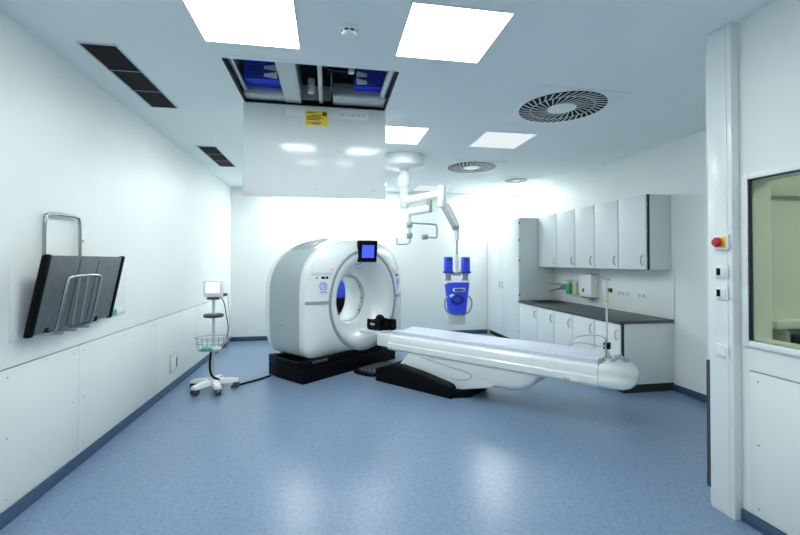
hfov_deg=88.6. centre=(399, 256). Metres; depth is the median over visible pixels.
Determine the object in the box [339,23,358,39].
smoke detector
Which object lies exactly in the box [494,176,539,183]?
ceiling vent
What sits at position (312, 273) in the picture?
print
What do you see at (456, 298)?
contrast injector
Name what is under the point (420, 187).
recessed light
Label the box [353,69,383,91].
box
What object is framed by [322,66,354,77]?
junction box
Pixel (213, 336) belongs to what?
basket
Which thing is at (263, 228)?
wall
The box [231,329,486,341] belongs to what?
baseboard
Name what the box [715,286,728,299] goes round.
light switch
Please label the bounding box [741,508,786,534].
baseboard
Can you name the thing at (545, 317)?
base cabinet
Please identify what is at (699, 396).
baseboard
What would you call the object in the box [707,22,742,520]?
column
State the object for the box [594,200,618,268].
upper cabinet
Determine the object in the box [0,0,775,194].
ceiling
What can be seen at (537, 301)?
sink
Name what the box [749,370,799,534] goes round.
wall panel
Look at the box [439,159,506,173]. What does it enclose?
ceiling vent
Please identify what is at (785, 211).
wall
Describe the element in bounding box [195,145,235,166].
ceiling vent
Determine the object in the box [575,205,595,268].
upper cabinet
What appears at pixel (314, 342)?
scanner
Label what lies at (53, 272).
board
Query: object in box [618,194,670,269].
upper cabinet
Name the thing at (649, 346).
base cabinet
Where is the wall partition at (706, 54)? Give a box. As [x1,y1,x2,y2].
[705,54,708,359]
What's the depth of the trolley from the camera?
7.84 m
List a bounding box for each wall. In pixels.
[0,11,230,513]
[231,187,517,336]
[522,130,707,394]
[738,0,799,534]
[771,175,799,342]
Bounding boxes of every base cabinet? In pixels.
[519,303,536,341]
[537,307,554,343]
[554,310,572,345]
[572,314,595,348]
[595,319,673,393]
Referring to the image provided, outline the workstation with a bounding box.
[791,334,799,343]
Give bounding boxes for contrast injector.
[443,254,472,324]
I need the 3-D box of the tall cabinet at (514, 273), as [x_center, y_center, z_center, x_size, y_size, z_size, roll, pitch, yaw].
[2.428,0.493,8.431,0.783,2.420,1.513,0,-1,-10]
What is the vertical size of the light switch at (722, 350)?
0.084 m
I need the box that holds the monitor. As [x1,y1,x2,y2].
[203,280,223,296]
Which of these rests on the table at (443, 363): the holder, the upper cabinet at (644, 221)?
the holder
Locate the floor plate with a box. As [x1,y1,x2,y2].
[354,361,393,376]
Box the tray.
[207,297,220,299]
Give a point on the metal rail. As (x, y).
(319, 68)
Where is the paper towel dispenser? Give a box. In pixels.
[579,273,597,300]
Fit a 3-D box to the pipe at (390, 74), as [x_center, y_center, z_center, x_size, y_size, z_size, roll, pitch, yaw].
[-0.117,-1.526,3.634,0.060,0.060,0.695,0,-1,-11]
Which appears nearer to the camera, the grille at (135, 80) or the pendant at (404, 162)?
the grille at (135, 80)
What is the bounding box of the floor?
[0,333,763,534]
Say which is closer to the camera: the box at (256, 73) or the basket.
the box at (256, 73)
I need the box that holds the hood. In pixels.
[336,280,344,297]
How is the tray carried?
on the cart
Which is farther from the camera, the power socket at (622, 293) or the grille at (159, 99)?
the power socket at (622, 293)
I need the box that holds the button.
[711,234,729,249]
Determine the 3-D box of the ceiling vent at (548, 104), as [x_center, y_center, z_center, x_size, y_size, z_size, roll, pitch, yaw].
[1.571,-1.442,3.984,0.860,0.018,0.860,0,-1,-10]
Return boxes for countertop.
[518,300,673,323]
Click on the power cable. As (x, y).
(268, 375)
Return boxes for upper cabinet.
[538,214,557,267]
[556,209,574,267]
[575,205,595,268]
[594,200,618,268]
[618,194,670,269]
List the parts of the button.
yellow plate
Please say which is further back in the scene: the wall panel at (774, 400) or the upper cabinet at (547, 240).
the upper cabinet at (547, 240)
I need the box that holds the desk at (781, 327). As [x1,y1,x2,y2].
[772,318,799,342]
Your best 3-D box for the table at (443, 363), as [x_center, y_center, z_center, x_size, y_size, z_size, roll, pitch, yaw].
[0.892,1.317,5.040,3.568,0.689,0.820,-1,-1,39]
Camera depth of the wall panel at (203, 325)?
6.78 m
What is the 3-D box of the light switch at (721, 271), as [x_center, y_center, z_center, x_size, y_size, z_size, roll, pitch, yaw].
[2.041,0.097,2.606,0.020,0.084,0.084,0,-1,-10]
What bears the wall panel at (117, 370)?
attached to the wall at (68, 146)
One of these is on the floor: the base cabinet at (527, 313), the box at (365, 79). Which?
the base cabinet at (527, 313)
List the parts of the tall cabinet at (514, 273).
door, door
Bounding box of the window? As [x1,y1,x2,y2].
[741,162,799,356]
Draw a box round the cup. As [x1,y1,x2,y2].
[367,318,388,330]
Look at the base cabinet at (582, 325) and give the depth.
5.69 m
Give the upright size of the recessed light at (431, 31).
0.008 m
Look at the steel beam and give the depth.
3.46 m
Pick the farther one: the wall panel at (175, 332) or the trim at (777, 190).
the wall panel at (175, 332)
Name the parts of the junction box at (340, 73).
hanger frame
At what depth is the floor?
3.25 m
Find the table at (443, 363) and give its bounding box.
[359,326,638,398]
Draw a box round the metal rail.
[317,65,322,103]
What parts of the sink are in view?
bowl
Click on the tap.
(563, 286)
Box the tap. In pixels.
[549,283,565,291]
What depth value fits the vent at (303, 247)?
6.01 m
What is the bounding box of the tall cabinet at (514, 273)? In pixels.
[488,218,554,339]
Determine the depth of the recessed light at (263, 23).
2.56 m
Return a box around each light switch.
[715,265,728,278]
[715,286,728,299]
[716,343,728,358]
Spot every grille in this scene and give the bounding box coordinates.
[79,43,140,71]
[111,70,160,91]
[135,91,175,107]
[197,146,222,154]
[207,154,228,160]
[215,161,234,166]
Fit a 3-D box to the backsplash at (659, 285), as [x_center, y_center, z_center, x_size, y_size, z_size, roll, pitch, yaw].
[3.168,0.493,6.424,0.012,0.610,2.730,0,-1,-10]
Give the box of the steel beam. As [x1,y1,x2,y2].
[275,62,301,102]
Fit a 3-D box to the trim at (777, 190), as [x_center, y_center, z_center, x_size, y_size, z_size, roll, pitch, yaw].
[3.604,-0.435,2.898,2.710,0.080,0.050,0,-1,-10]
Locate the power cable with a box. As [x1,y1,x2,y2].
[231,375,271,386]
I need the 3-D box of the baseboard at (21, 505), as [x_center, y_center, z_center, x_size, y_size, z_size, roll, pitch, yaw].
[-2.507,1.596,3.139,0.018,0.085,10.280,0,-1,-10]
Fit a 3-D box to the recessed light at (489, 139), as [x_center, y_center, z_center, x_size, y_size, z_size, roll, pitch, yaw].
[1.256,-1.434,5.071,0.640,0.008,0.640,0,-1,-10]
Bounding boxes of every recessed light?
[181,0,300,49]
[386,125,428,143]
[394,0,515,63]
[413,185,450,190]
[468,131,537,148]
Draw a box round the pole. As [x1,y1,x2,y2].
[568,276,611,359]
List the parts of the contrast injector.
syringe seat, stem, control knob, syringe seat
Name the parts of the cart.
leg, leg, leg, leg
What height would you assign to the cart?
1.362 m
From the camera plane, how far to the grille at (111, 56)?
3.00 m
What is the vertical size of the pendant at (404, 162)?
1.400 m
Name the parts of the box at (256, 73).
lever, lever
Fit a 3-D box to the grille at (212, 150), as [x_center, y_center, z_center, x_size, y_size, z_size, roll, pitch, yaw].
[-2.550,-1.427,5.512,0.230,0.009,0.375,0,-1,-10]
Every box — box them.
[244,60,281,87]
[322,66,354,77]
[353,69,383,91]
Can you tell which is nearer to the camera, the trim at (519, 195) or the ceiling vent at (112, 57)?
the ceiling vent at (112, 57)
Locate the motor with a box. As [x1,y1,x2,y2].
[308,78,314,94]
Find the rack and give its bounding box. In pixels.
[9,212,125,342]
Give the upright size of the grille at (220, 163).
0.009 m
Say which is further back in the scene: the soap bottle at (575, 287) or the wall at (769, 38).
the soap bottle at (575, 287)
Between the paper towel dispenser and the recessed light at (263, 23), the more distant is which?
the paper towel dispenser
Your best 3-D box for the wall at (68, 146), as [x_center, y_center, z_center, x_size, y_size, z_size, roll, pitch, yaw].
[-2.623,0.064,3.189,0.200,3.150,10.580,0,-1,-10]
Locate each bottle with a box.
[564,279,573,293]
[571,279,578,294]
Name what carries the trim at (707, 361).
attached to the wall at (769, 38)
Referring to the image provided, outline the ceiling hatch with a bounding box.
[210,53,407,199]
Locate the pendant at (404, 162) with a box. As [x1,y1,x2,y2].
[386,151,458,253]
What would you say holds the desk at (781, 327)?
on the floor
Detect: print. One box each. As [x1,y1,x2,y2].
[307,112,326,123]
[311,272,331,275]
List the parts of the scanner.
panel, control panel, control panel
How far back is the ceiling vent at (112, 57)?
3.24 m
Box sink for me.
[532,300,564,302]
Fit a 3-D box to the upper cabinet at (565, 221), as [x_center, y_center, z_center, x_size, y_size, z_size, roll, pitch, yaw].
[2.901,-0.282,6.849,0.394,0.942,0.538,0,-1,-10]
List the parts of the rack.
support arm, support arm, plate, support arm, tag plate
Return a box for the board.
[23,254,124,338]
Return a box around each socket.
[169,352,176,373]
[348,68,353,74]
[617,290,629,296]
[637,292,646,298]
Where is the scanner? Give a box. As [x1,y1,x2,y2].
[266,238,400,384]
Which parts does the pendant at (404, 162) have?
post, hook post, arm, arm, spring arm, arm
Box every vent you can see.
[76,41,178,108]
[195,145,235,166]
[291,239,326,251]
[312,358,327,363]
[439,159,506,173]
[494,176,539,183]
[502,85,632,124]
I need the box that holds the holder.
[367,314,395,330]
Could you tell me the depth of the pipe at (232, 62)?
3.40 m
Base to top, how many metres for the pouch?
0.035 m
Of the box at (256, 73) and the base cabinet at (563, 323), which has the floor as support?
the base cabinet at (563, 323)
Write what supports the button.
attached to the wall at (769, 38)
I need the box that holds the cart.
[189,280,239,395]
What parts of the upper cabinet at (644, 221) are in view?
door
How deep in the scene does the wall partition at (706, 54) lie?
2.96 m
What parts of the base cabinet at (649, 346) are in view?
door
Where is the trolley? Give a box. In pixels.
[336,280,344,314]
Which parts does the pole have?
clamp post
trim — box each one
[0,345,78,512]
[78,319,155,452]
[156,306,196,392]
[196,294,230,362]
[518,194,521,217]
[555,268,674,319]
[706,39,710,486]
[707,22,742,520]
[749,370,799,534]
[771,183,799,197]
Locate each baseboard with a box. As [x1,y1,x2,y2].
[0,337,230,529]
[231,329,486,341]
[673,384,706,402]
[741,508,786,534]
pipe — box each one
[228,58,246,89]
[380,71,394,97]
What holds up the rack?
attached to the wall at (68, 146)
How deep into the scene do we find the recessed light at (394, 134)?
4.82 m
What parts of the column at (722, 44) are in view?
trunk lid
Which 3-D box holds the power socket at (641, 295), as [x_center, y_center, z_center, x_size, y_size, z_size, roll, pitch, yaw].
[3.300,0.533,5.589,0.012,0.090,0.172,0,-1,-10]
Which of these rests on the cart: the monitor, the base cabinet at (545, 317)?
the monitor
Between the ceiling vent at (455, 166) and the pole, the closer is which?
the pole
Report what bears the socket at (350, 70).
in the ceiling hatch
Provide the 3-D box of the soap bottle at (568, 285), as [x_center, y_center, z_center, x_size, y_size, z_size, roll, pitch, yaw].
[2.966,0.528,7.206,0.120,0.260,0.110,0,-1,-10]
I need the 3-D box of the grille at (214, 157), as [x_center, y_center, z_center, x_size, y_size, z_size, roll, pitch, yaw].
[-2.614,-1.423,5.883,0.230,0.009,0.375,0,-1,-10]
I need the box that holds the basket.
[195,335,229,351]
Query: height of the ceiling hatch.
1.525 m
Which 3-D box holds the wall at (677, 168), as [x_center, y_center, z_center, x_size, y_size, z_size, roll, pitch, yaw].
[3.304,0.102,6.270,0.200,3.150,6.130,0,-1,-10]
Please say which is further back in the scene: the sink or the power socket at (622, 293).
the sink
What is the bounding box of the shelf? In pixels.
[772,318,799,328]
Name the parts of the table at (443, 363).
lift arm, mattress, handle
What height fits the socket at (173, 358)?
0.221 m
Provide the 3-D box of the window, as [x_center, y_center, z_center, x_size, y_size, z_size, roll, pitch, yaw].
[2.294,0.010,1.615,0.048,1.056,1.876,0,-1,-10]
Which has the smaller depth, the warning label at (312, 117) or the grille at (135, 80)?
the grille at (135, 80)
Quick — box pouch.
[200,346,221,350]
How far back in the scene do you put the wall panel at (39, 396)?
2.75 m
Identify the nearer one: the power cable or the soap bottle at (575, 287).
the power cable
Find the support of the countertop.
on the base cabinet at (649, 346)

